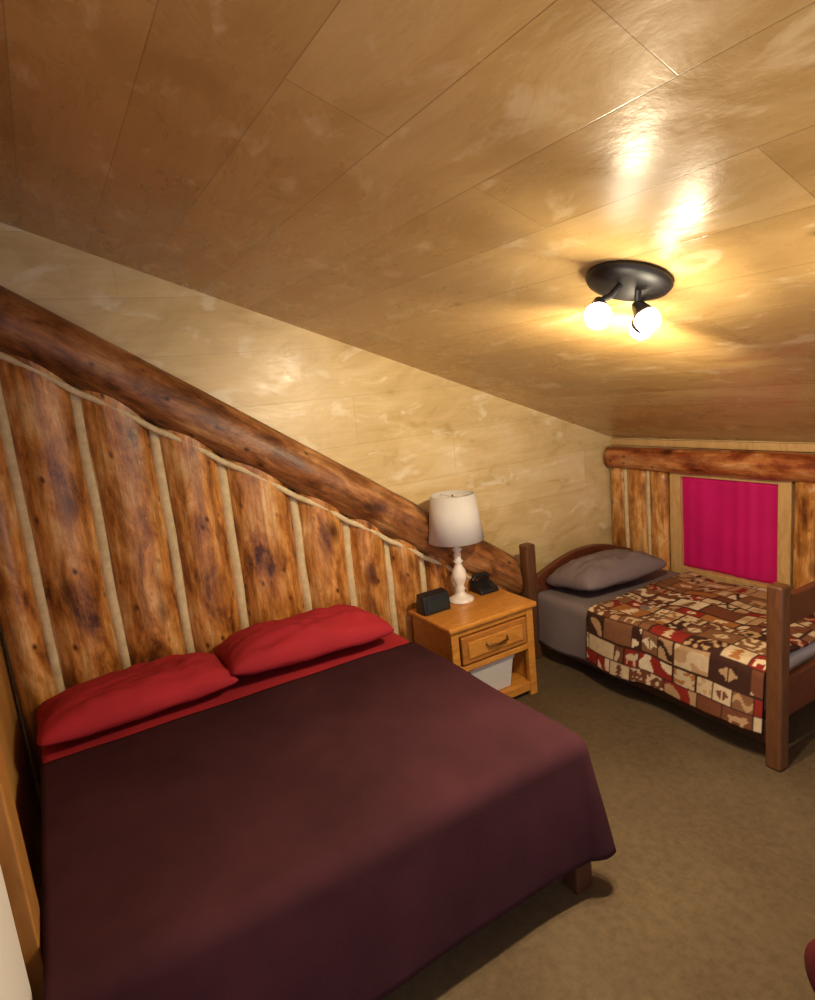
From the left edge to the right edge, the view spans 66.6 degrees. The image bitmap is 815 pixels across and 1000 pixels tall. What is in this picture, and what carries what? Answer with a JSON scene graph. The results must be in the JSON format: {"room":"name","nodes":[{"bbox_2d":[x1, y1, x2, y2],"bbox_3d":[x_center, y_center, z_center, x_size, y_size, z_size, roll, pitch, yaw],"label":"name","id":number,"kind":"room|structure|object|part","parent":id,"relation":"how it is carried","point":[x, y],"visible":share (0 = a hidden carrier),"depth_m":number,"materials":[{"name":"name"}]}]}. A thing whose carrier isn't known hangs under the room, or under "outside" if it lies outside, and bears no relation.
{"room":"hotel room","nodes":[
{"label":"hotel room","id":0,"kind":"room"},
{"bbox_2d":[0,865,32,999],"bbox_3d":[-0.683,1.173,1.102,0.064,0.820,0.550,-11,12,-29],"label":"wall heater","id":1,"kind":"object","parent":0,"point":[14,982],"depth_m":1.21,"materials":[{"name":"white metal"}]},
{"bbox_2d":[0,631,42,920],"bbox_3d":[-1.206,0.272,1.526,0.100,2.653,2.299,-11,12,-29],"label":"wall","id":2,"kind":"structure","parent":0,"point":[12,739],"depth_m":2.34,"materials":[{"name":"brown wood"}]},
{"bbox_2d":[0,742,43,999],"bbox_3d":[-0.975,0.410,1.354,0.077,2.400,0.140,-11,12,-29],"label":"trim","id":3,"kind":"structure","parent":2,"relation":"attached to","point":[16,871],"depth_m":1.41,"materials":[{"name":"brown wood"}]},
{"bbox_2d":[0,222,612,806],"bbox_3d":[-1.039,-0.374,2.965,5.660,3.371,0.120,-11,12,-29],"label":"wall","id":4,"kind":"structure","parent":0,"point":[542,480],"depth_m":3.32,"materials":[{"name":"brown wood"}]},
{"bbox_2d":[0,285,522,790],"bbox_3d":[-0.544,0.043,3.117,2.661,2.409,0.211,-11,12,-29],"label":"wainscot","id":5,"kind":"structure","parent":4,"relation":"attached to","point":[126,540],"depth_m":2.73,"materials":[{"name":"brown wood"}]},
{"bbox_2d":[0,0,814,442],"bbox_3d":[0.123,-0.794,0.913,5.780,2.276,4.720,-11,12,-29],"label":"ceiling","id":6,"kind":"structure","parent":0,"point":[435,187],"depth_m":1.45,"materials":[{"name":"brown wood"}]},
{"bbox_2d":[584,260,673,339],"bbox_3d":[0.613,-0.559,1.751,0.353,0.208,0.240,-11,12,-29],"label":"ceiling spotlight","id":7,"kind":"object","parent":6,"relation":"attached to","point":[636,282],"depth_m":1.69,"materials":[{"name":"metal"}]},
{"bbox_2d":[381,645,814,999],"bbox_3d":[0.354,1.558,1.343,5.780,0.100,4.720,-11,12,-29],"label":"floor","id":8,"kind":"structure","parent":0,"point":[707,889],"depth_m":2.13,"materials":[{"name":"brown carpet"}]},
{"bbox_2d":[36,604,615,999],"bbox_3d":[-0.403,1.011,2.317,1.640,0.768,1.578,-11,12,-29],"label":"queen bed","id":9,"kind":"object","parent":8,"relation":"on","point":[320,803],"visible":1,"depth_m":1.86,"materials":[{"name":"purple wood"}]},
{"bbox_2d":[36,652,237,745],"bbox_3d":[-1.099,0.774,2.526,0.737,0.163,0.405,-11,12,-29],"label":"pillow","id":10,"kind":"object","parent":9,"relation":"on","point":[114,705],"depth_m":2.42,"materials":[{"name":"red fabric"}]},
{"bbox_2d":[214,604,394,675],"bbox_3d":[-0.482,0.625,2.878,0.778,0.197,0.421,-11,12,-29],"label":"pillow","id":11,"kind":"object","parent":9,"relation":"on","point":[316,640],"depth_m":2.75,"materials":[{"name":"red fabric"}]},
{"bbox_2d":[408,589,537,697],"bbox_3d":[0.385,0.845,3.445,0.580,0.540,0.434,-11,12,-29],"label":"nightstand","id":12,"kind":"object","parent":8,"relation":"on","point":[497,625],"visible":0.7,"depth_m":3.31,"materials":[{"name":"brown wood"}]},
{"bbox_2d":[416,587,450,615],"bbox_3d":[0.138,0.550,3.372,0.170,0.108,0.100,-11,12,-29],"label":"alarm clock","id":13,"kind":"object","parent":12,"relation":"on","point":[437,600],"visible":1,"depth_m":3.34,"materials":[{"name":"black plastic"}]},
{"bbox_2d":[428,490,483,604],"bbox_3d":[0.274,0.267,3.444,0.310,0.611,0.310,-11,12,-29],"label":"table lamp","id":14,"kind":"object","parent":12,"relation":"on","point":[454,517],"visible":0.99,"depth_m":3.31,"materials":[{"name":"white fabric"}]},
{"bbox_3d":[0.257,0.094,3.412,0.310,0.257,0.310,-11,12,-29],"label":"lamp shade","id":15,"kind":"part","parent":14,"relation":"part of","materials":[{"name":"fabric"}]},
{"bbox_2d":[470,571,498,594],"bbox_3d":[0.442,0.480,3.604,0.142,0.105,0.111,-11,12,-29],"label":"telephone","id":16,"kind":"object","parent":12,"relation":"on","point":[483,586],"visible":1,"depth_m":3.60,"materials":[{"name":"black plastic"}]},
{"bbox_2d":[469,654,513,689],"bbox_3d":[0.412,0.948,3.423,0.300,0.184,0.210,-11,12,-29],"label":"storage bin","id":17,"kind":"object","parent":12,"relation":"on","point":[497,674],"visible":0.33,"depth_m":3.36,"materials":[{"name":"grey plastic"}]},
{"bbox_3d":[0.458,0.742,3.280,0.430,0.150,0.028,-11,12,-29],"label":"drawer","id":18,"kind":"part","parent":12,"relation":"part of","materials":[{"name":"brown wood"}]},
{"bbox_3d":[0.467,0.744,3.265,0.360,0.090,0.010,-11,12,-29],"label":"drawer panel","id":19,"kind":"part","parent":12,"relation":"part of","materials":[{"name":"brown wood"}]},
{"bbox_3d":[0.475,0.743,3.250,0.151,0.029,0.031,-11,12,-29],"label":"drawer handle","id":20,"kind":"part","parent":12,"relation":"part of","materials":[{"name":"gold metal"}]},
{"bbox_2d":[519,542,814,771],"bbox_3d":[1.516,0.594,3.429,0.964,0.820,1.563,-11,12,-29],"label":"twin bed","id":21,"kind":"object","parent":8,"relation":"on","point":[725,654],"visible":1,"depth_m":3.14,"materials":[{"name":"multicoloured fabric"}]},
{"bbox_3d":[1.162,0.461,4.066,0.860,0.320,0.045,-11,12,-29],"label":"headboard","id":22,"kind":"part","parent":21,"relation":"part of","materials":[{"name":"red wood"}]},
{"bbox_2d":[546,549,666,590],"bbox_3d":[1.220,0.423,3.818,0.669,0.202,0.425,-11,12,-29],"label":"pillow","id":23,"kind":"object","parent":21,"relation":"on","point":[579,569],"depth_m":3.72,"materials":[{"name":"grey fabric"}]},
{"bbox_2d":[586,572,814,733],"bbox_3d":[1.633,0.717,3.268,0.964,0.343,0.987,-11,12,-29],"label":"quilt","id":24,"kind":"object","parent":21,"relation":"on","point":[697,641],"depth_m":3.07,"materials":[{"name":"multicoloured fabric"}]},
{"bbox_3d":[1.543,0.688,3.461,0.790,0.218,1.415,-11,12,-29],"label":"mattress","id":25,"kind":"part","parent":21,"relation":"part of","materials":[{"name":"grey fabric"}]},
{"bbox_3d":[1.896,0.593,2.781,0.770,0.540,0.037,-11,12,-29],"label":"footboard","id":26,"kind":"part","parent":21,"relation":"part of","materials":[{"name":"red wood"}]},
{"bbox_2d":[804,938,814,992],"bbox_3d":[1.329,1.179,1.625,0.500,0.350,0.280,-10,11,-21],"label":"duffel bag","id":27,"kind":"object","parent":8,"relation":"on","point":[809,955],"visible":1,"depth_m":1.64,"materials":[{"name":"red fabric"}]},
{"bbox_2d":[613,438,814,570],"bbox_3d":[2.737,0.409,2.556,0.120,1.258,4.600,-11,12,-29],"label":"wall","id":28,"kind":"structure","parent":0,"point":[623,438],"depth_m":3.89,"materials":[{"name":"brown wood"}]},
{"bbox_2d":[603,446,814,589],"bbox_3d":[2.616,0.450,2.513,0.139,1.218,4.540,-11,12,-29],"label":"wainscot","id":29,"kind":"structure","parent":28,"relation":"attached to","point":[639,476],"depth_m":3.91,"materials":[{"name":"brown wood"}]},
{"bbox_2d":[611,438,814,451],"bbox_3d":[2.615,-0.169,2.410,0.029,0.043,4.598,-11,12,-29],"label":"trim","id":30,"kind":"structure","parent":28,"relation":"attached to","point":[765,446],"depth_m":3.66,"materials":[{"name":"brown wood"}]},
{"bbox_2d":[681,476,777,583],"bbox_3d":[1.921,0.165,3.720,0.020,0.591,0.606,-11,12,-29],"label":"window curtain","id":31,"kind":"object","parent":28,"relation":"hanging from","point":[730,527],"visible":0.99,"depth_m":3.70,"materials":[{"name":"pink fabric"}]},
{"bbox_3d":[1.894,-0.117,3.668,0.014,0.014,0.606,-11,12,-29],"label":"curtain rod","id":32,"kind":"part","parent":31,"relation":"part of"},
{"bbox_2d":[670,473,794,590],"bbox_3d":[1.919,0.189,3.721,0.059,0.690,0.754,-11,12,-29],"label":"window frame","id":33,"kind":"structure","parent":28,"relation":"attached to","point":[786,489],"depth_m":3.62,"materials":[{"name":"brown wood"}]}
]}

